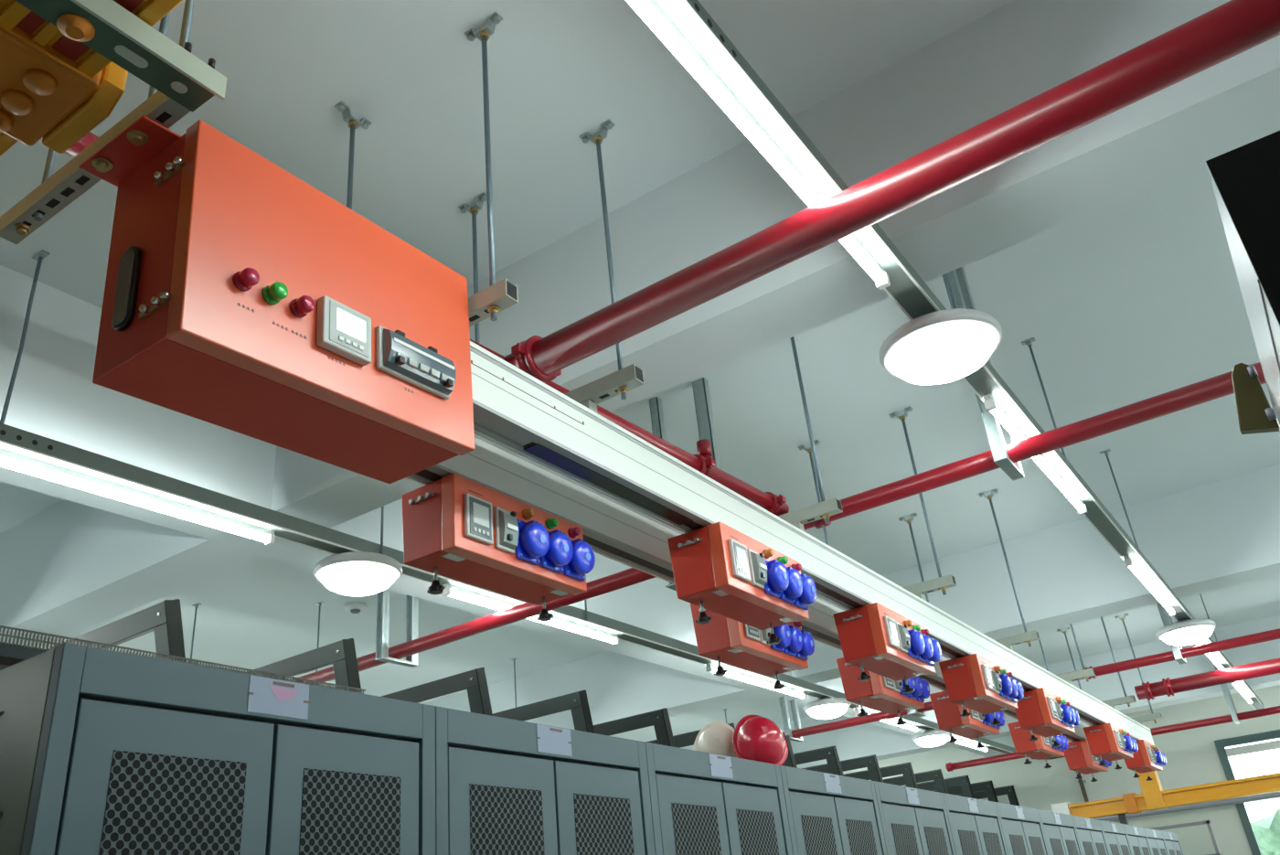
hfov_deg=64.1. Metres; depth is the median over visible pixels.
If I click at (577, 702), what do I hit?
frame
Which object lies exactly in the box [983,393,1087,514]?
tube light
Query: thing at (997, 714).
socket
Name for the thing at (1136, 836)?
tall cabinet
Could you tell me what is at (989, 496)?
rod
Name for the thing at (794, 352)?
rod
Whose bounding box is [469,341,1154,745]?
busway
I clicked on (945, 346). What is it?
dome light
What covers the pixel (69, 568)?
ceiling beam
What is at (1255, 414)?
plate
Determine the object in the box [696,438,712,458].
pipe
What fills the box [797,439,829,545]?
rod
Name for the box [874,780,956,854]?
tall cabinet
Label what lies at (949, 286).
rod
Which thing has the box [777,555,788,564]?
lamp
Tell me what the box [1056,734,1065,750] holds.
socket
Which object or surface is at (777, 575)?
socket
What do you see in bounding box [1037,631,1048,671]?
rod
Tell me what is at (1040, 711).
box
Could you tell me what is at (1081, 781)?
conduit
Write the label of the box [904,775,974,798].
frame
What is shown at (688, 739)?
frame
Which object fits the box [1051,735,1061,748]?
socket
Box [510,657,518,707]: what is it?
rod
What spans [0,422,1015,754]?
linear light fixture
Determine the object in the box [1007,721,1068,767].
box
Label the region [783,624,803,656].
socket
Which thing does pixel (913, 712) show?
support
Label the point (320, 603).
rod
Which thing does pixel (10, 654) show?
cable tray
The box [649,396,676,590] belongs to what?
steel post
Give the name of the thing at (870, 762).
frame
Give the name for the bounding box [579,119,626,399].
rod
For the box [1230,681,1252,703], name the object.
tube light
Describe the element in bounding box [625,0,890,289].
tube light
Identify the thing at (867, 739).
trim
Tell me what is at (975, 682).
box
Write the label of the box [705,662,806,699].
tube light
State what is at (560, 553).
socket
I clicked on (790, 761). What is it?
frame
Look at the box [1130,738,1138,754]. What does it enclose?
socket
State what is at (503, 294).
channel
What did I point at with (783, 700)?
support
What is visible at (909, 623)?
lamp
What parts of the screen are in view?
panel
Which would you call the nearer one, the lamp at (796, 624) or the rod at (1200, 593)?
the lamp at (796, 624)
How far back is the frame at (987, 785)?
10.85 m
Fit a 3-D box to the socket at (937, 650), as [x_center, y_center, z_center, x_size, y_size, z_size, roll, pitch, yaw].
[1.193,0.907,4.158,0.058,0.108,0.091,-22,-31,28]
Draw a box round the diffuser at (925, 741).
[915,735,949,746]
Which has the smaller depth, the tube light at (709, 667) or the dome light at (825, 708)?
the tube light at (709, 667)
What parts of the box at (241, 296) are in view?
breaker frame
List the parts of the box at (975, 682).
knob, lid, breaker frame, knob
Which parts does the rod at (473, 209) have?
rod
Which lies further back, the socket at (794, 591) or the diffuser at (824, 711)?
the diffuser at (824, 711)
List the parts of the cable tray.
panel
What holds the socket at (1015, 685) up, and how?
attached to the box at (975, 682)
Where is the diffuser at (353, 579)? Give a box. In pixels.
[320,562,395,596]
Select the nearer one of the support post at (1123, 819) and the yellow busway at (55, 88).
the yellow busway at (55, 88)
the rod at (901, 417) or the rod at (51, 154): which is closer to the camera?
the rod at (51, 154)
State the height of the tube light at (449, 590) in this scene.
0.049 m
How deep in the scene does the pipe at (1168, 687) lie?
7.32 m
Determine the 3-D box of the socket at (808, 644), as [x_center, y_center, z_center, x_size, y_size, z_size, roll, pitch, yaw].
[0.623,0.816,3.862,0.058,0.108,0.091,-22,-31,28]
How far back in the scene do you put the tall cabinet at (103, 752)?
1.69 m
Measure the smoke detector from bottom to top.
0.054 m
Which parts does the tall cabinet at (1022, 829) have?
door, vent panel, name plate, door, vent panel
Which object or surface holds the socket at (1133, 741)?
attached to the box at (1108, 741)
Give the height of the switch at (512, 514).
0.010 m
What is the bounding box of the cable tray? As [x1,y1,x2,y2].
[0,625,365,693]
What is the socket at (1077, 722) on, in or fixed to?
attached to the box at (1040, 711)
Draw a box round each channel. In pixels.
[0,90,191,244]
[14,0,226,112]
[468,277,518,327]
[564,363,644,413]
[778,497,842,531]
[902,574,956,600]
[994,629,1039,650]
[1056,667,1095,684]
[1102,694,1135,708]
[1130,712,1162,725]
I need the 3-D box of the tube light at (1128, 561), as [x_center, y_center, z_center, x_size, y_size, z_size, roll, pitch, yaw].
[2.673,0.839,5.340,0.032,0.049,1.260,-22,-31,28]
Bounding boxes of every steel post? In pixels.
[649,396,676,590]
[692,377,720,469]
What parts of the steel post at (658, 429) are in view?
foot plate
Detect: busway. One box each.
[0,0,182,156]
[405,433,1091,741]
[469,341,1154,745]
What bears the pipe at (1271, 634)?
hanging from the support at (1167, 619)
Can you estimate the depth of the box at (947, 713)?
5.49 m
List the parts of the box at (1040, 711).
knob, lid, knob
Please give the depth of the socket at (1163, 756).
8.11 m
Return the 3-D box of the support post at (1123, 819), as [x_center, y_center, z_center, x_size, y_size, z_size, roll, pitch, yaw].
[4.728,4.740,9.270,0.160,2.334,0.160,-22,-31,28]
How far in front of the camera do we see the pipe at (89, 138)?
2.24 m
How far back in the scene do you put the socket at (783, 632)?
3.69 m
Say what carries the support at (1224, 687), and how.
hanging from the ceiling
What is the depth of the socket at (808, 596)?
3.23 m
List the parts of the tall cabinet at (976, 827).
door, vent panel, name plate, door, vent panel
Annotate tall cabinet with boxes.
[0,642,435,854]
[435,705,655,854]
[644,742,793,854]
[779,765,887,854]
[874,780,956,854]
[942,792,1008,854]
[995,801,1049,854]
[1037,809,1082,854]
[1071,814,1109,854]
[1099,820,1132,854]
[1123,823,1151,854]
[1143,827,1168,854]
[1161,830,1183,854]
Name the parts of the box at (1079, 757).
lid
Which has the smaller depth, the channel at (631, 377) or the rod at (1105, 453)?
the channel at (631, 377)
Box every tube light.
[0,448,275,545]
[442,583,618,645]
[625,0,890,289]
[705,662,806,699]
[854,707,918,732]
[947,736,988,751]
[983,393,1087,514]
[1123,554,1175,616]
[1195,640,1223,669]
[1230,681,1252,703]
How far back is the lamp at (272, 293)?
1.77 m
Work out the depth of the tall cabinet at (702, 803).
2.98 m
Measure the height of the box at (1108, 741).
0.260 m
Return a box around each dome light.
[313,551,402,596]
[803,696,850,719]
[879,308,1002,384]
[911,728,950,746]
[1155,618,1215,645]
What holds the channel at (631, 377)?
hanging from the rod at (597, 139)
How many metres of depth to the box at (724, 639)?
3.64 m
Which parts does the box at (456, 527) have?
knob, breaker frame, lid, knob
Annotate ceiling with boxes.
[0,0,1279,742]
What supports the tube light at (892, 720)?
attached to the linear light fixture at (285, 527)
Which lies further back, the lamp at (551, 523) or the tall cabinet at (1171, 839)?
the tall cabinet at (1171, 839)
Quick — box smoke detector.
[343,601,367,613]
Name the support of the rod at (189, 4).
hanging from the ceiling
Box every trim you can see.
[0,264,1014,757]
[680,614,1279,768]
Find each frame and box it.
[48,598,185,661]
[247,638,361,693]
[381,667,492,715]
[492,689,594,733]
[593,707,675,746]
[645,722,735,747]
[782,735,797,767]
[793,745,843,776]
[800,754,883,782]
[843,762,917,788]
[883,768,948,793]
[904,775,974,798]
[931,779,998,802]
[956,785,1019,805]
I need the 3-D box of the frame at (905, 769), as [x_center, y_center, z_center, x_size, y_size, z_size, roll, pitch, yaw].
[1.994,3.523,9.183,1.156,0.795,0.234,-22,-31,28]
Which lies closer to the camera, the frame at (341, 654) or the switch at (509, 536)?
the switch at (509, 536)
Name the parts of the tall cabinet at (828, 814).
door, vent panel, name plate, door, vent panel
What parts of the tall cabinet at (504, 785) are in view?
door, vent panel, name plate, door, vent panel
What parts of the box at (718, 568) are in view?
knob, breaker frame, lid, knob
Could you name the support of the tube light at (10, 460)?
attached to the linear light fixture at (285, 527)
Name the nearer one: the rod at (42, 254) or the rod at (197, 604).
the rod at (42, 254)
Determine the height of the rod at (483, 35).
0.920 m
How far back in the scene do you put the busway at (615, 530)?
3.02 m
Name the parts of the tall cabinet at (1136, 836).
door, name plate, vent panel, door, vent panel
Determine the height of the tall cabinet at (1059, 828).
2.105 m
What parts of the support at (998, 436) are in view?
plate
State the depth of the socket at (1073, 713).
5.86 m
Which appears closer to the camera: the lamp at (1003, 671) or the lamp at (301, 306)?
the lamp at (301, 306)
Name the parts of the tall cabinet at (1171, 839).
door, vent panel, door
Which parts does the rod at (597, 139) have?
rod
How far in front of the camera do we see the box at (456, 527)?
2.59 m
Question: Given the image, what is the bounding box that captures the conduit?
[1030,756,1088,801]
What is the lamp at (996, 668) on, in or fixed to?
on the box at (975, 682)
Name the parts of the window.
pane, blind rail, pane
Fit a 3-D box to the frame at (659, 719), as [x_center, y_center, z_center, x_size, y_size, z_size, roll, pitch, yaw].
[-0.242,2.215,6.169,1.156,0.795,0.234,-22,-31,28]
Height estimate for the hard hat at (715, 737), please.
0.228 m
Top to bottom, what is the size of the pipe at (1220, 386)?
0.088 m
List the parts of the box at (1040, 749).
knob, lid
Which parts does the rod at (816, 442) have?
rod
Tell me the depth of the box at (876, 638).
3.92 m
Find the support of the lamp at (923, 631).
on the box at (876, 638)
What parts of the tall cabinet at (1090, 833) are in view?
door, name plate, vent panel, door, vent panel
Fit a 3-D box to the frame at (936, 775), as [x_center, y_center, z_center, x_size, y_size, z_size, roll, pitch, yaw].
[2.442,3.785,9.786,1.156,0.795,0.234,-22,-31,28]
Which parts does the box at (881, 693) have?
knob, lid, breaker frame, knob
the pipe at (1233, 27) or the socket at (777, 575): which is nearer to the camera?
the pipe at (1233, 27)
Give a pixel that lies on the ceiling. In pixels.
(1138, 297)
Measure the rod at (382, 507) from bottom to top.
0.730 m
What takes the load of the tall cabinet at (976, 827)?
on the floor
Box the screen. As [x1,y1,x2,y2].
[1205,130,1279,433]
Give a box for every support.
[374,588,418,667]
[778,695,803,741]
[906,709,926,717]
[942,266,1024,479]
[1156,602,1186,663]
[1209,636,1240,724]
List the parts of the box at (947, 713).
knob, lid, knob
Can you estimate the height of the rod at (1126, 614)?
0.920 m
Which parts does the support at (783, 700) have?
post, post, plate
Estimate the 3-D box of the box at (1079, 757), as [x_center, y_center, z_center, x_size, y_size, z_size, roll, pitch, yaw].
[3.424,2.537,7.778,0.243,0.260,0.548,-22,-31,28]
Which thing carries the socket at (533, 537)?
attached to the box at (456, 527)
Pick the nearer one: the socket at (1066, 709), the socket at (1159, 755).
the socket at (1066, 709)
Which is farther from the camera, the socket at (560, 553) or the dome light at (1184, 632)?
the dome light at (1184, 632)
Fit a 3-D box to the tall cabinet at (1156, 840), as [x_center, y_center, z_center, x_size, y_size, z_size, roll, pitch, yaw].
[3.903,4.484,8.348,1.214,2.105,0.798,-22,-31,28]
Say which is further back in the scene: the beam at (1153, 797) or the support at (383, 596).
the beam at (1153, 797)
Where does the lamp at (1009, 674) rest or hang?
on the box at (975, 682)
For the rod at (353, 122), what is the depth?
2.87 m
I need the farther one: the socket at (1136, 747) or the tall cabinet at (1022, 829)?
the socket at (1136, 747)
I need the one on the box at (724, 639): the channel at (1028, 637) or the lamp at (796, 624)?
the lamp at (796, 624)
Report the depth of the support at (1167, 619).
6.57 m
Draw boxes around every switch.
[507,533,512,540]
[510,511,516,516]
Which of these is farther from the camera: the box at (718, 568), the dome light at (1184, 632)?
the dome light at (1184, 632)
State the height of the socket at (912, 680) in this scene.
0.108 m
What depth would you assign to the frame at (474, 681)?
4.83 m
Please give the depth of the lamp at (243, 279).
1.72 m
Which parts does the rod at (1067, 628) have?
rod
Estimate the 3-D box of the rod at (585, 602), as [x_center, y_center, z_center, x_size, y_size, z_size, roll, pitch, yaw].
[-0.294,0.617,5.159,0.056,0.730,0.028,-22,-31,28]
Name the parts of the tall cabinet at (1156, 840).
door, vent panel, door, vent panel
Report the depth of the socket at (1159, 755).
8.03 m
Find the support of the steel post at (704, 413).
hanging from the ceiling
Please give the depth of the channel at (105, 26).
1.64 m
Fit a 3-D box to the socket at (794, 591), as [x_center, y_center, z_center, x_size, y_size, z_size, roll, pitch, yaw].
[0.471,0.485,3.185,0.058,0.108,0.091,-22,-31,28]
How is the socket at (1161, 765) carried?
attached to the box at (1147, 758)
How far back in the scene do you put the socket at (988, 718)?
5.55 m
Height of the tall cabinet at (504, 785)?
2.105 m
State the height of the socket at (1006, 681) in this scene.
0.108 m
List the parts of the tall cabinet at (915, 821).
door, vent panel, name plate, door, vent panel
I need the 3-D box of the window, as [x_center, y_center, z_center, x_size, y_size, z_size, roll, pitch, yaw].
[7.235,3.614,9.692,2.740,1.740,0.080,-22,-31,28]
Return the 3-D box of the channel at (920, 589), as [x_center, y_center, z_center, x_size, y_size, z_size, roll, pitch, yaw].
[1.104,0.807,4.659,0.691,0.094,0.041,-22,-31,28]
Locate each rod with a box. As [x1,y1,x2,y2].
[0,249,49,423]
[33,148,56,221]
[147,11,170,98]
[179,0,194,48]
[189,602,201,663]
[315,601,324,671]
[334,100,371,209]
[380,505,383,554]
[458,192,486,343]
[464,10,502,320]
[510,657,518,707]
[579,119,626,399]
[584,599,587,619]
[789,336,829,523]
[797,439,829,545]
[889,406,946,595]
[898,512,929,603]
[944,273,957,309]
[978,488,1031,646]
[1021,337,1066,458]
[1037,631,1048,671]
[1056,627,1082,690]
[1069,623,1088,682]
[1099,448,1139,548]
[1100,616,1130,706]
[1114,613,1156,723]
[1199,593,1217,641]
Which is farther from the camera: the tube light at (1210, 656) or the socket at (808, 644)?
the tube light at (1210, 656)
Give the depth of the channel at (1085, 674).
6.62 m
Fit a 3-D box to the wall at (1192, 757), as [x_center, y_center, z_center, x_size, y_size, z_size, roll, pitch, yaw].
[5.886,4.408,10.466,13.300,3.790,0.200,-22,-31,28]
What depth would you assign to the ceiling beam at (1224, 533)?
6.57 m
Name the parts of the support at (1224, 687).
post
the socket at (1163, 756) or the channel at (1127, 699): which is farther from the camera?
the socket at (1163, 756)
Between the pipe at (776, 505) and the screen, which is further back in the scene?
the pipe at (776, 505)
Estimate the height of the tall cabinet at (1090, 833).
2.105 m
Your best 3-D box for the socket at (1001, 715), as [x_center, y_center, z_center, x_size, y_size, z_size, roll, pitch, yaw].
[2.013,1.629,5.736,0.058,0.108,0.091,-22,-31,28]
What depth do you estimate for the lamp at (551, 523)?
2.77 m
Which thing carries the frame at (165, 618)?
on the roof rail
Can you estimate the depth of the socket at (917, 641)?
3.98 m
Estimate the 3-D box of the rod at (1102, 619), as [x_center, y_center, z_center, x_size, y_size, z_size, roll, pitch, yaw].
[3.597,1.672,7.814,0.110,0.920,0.028,-22,-31,28]
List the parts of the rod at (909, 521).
rod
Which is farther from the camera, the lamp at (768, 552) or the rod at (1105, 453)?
the rod at (1105, 453)
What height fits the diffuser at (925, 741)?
0.069 m
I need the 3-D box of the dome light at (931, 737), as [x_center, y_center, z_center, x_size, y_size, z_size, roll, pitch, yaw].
[2.505,2.666,8.773,0.332,0.135,0.332,-22,-31,28]
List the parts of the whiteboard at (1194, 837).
pane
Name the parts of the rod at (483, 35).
rod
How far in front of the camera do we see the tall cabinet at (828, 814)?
3.60 m
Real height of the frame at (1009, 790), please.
0.795 m
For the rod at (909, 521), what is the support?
hanging from the ceiling
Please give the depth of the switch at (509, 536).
2.57 m
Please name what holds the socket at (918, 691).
attached to the box at (881, 693)
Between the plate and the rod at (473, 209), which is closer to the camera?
the plate
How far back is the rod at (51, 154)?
2.02 m
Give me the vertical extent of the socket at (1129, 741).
0.108 m
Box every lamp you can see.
[232,266,259,291]
[261,281,287,305]
[289,295,315,318]
[522,508,535,520]
[545,517,558,529]
[567,526,580,538]
[763,548,773,558]
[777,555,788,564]
[791,563,801,571]
[793,620,801,627]
[903,619,912,626]
[912,624,920,630]
[920,629,928,635]
[993,665,1001,671]
[1000,669,1006,673]
[1005,672,1013,676]
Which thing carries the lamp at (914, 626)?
on the box at (876, 638)
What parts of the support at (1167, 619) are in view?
post, plate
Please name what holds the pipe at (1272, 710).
hanging from the support at (1224, 687)
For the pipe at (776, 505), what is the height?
0.084 m
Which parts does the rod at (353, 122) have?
rod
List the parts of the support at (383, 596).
post, plate, post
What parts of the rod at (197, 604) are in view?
rod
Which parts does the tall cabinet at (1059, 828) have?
door, vent panel, name plate, door, vent panel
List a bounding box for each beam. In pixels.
[0,0,1279,647]
[421,464,1279,729]
[1050,770,1279,818]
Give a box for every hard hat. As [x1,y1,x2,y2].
[692,720,737,757]
[732,714,788,765]
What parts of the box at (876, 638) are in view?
knob, lid, breaker frame, knob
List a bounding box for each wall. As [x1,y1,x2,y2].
[842,684,1279,854]
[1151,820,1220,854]
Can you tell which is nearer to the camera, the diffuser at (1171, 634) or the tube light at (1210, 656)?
the diffuser at (1171, 634)
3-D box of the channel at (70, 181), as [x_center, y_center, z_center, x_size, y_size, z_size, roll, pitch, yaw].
[-1.020,-0.481,1.900,0.583,0.058,0.041,-22,-31,28]
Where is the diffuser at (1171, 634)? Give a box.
[1161,625,1213,645]
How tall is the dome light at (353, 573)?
0.135 m
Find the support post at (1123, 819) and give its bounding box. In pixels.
[1118,813,1128,824]
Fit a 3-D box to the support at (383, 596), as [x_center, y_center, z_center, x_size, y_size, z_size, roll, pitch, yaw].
[-1.184,0.719,5.011,0.041,0.878,0.234,-22,-31,28]
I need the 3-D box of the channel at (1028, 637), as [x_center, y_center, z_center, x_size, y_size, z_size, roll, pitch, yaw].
[1.881,1.261,5.705,0.691,0.094,0.041,-22,-31,28]
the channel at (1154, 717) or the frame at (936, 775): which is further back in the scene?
the frame at (936, 775)
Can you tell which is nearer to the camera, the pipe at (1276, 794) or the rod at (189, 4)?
the rod at (189, 4)
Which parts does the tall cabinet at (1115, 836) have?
door, name plate, vent panel, door, vent panel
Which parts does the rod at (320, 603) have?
rod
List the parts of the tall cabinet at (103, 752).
door, vent panel, name plate, door, vent panel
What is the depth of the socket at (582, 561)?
2.78 m
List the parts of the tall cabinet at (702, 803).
door, vent panel, name plate, door, vent panel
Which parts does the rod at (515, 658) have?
rod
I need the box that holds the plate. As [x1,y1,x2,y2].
[1231,362,1279,434]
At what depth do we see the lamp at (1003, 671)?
5.04 m
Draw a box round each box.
[78,115,475,483]
[401,472,595,621]
[667,521,816,644]
[690,603,814,689]
[832,602,941,693]
[836,657,929,725]
[929,690,1004,748]
[938,653,1023,725]
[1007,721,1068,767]
[1014,687,1079,746]
[1063,738,1112,781]
[1082,722,1138,769]
[1124,739,1166,780]
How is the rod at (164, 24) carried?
hanging from the ceiling
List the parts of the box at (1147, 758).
lid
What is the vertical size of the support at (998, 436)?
0.878 m
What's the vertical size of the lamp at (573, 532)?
0.030 m
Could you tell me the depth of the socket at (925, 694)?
4.79 m
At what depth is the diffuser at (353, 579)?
3.85 m
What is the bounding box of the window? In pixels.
[1214,729,1279,854]
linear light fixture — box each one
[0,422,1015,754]
[653,0,1265,709]
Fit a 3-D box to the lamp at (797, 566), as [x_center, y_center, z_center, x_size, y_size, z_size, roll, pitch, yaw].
[0.509,0.454,3.310,0.025,0.030,0.030,-22,-31,28]
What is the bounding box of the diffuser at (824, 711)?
[807,704,847,719]
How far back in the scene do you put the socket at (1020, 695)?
5.04 m
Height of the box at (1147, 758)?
0.260 m
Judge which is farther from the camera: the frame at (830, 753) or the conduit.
the conduit
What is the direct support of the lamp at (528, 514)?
on the box at (456, 527)
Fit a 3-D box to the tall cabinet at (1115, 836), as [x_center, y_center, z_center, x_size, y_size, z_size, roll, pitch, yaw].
[3.003,3.957,7.134,1.214,2.105,0.798,-22,-31,28]
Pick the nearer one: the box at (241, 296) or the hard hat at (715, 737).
the box at (241, 296)
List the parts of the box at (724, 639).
knob, breaker frame, lid, knob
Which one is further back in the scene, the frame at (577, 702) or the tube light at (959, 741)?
the tube light at (959, 741)
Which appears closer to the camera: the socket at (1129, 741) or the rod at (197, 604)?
the rod at (197, 604)
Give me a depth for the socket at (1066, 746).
6.81 m
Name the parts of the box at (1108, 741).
lid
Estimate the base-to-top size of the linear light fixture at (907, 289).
0.061 m
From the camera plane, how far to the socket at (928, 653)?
4.06 m
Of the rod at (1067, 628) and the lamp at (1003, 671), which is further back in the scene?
the rod at (1067, 628)
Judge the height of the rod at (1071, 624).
0.920 m
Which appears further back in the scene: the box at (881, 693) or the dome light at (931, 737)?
the dome light at (931, 737)
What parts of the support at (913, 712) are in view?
post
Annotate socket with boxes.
[515,519,550,565]
[539,529,573,573]
[563,538,595,581]
[764,559,789,597]
[770,623,791,651]
[778,566,802,604]
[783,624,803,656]
[793,573,816,609]
[795,629,814,660]
[900,677,915,696]
[907,629,925,658]
[908,676,922,699]
[916,677,929,702]
[917,633,933,662]
[926,637,941,666]
[982,713,993,725]
[988,711,1000,726]
[993,711,1004,728]
[999,673,1012,697]
[1005,676,1018,700]
[1012,679,1023,703]
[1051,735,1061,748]
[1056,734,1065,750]
[1060,704,1071,724]
[1060,735,1068,751]
[1066,705,1076,725]
[1069,707,1079,727]
[1123,735,1132,751]
[1128,737,1135,752]
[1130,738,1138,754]
[1154,750,1162,765]
[1158,752,1164,766]
[1160,753,1166,767]
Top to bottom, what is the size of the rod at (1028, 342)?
0.730 m
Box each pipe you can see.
[39,131,98,158]
[291,362,1266,685]
[469,339,789,516]
[503,0,1279,383]
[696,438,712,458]
[782,628,1279,737]
[945,705,1279,771]
[1094,791,1279,821]
[1134,657,1279,700]

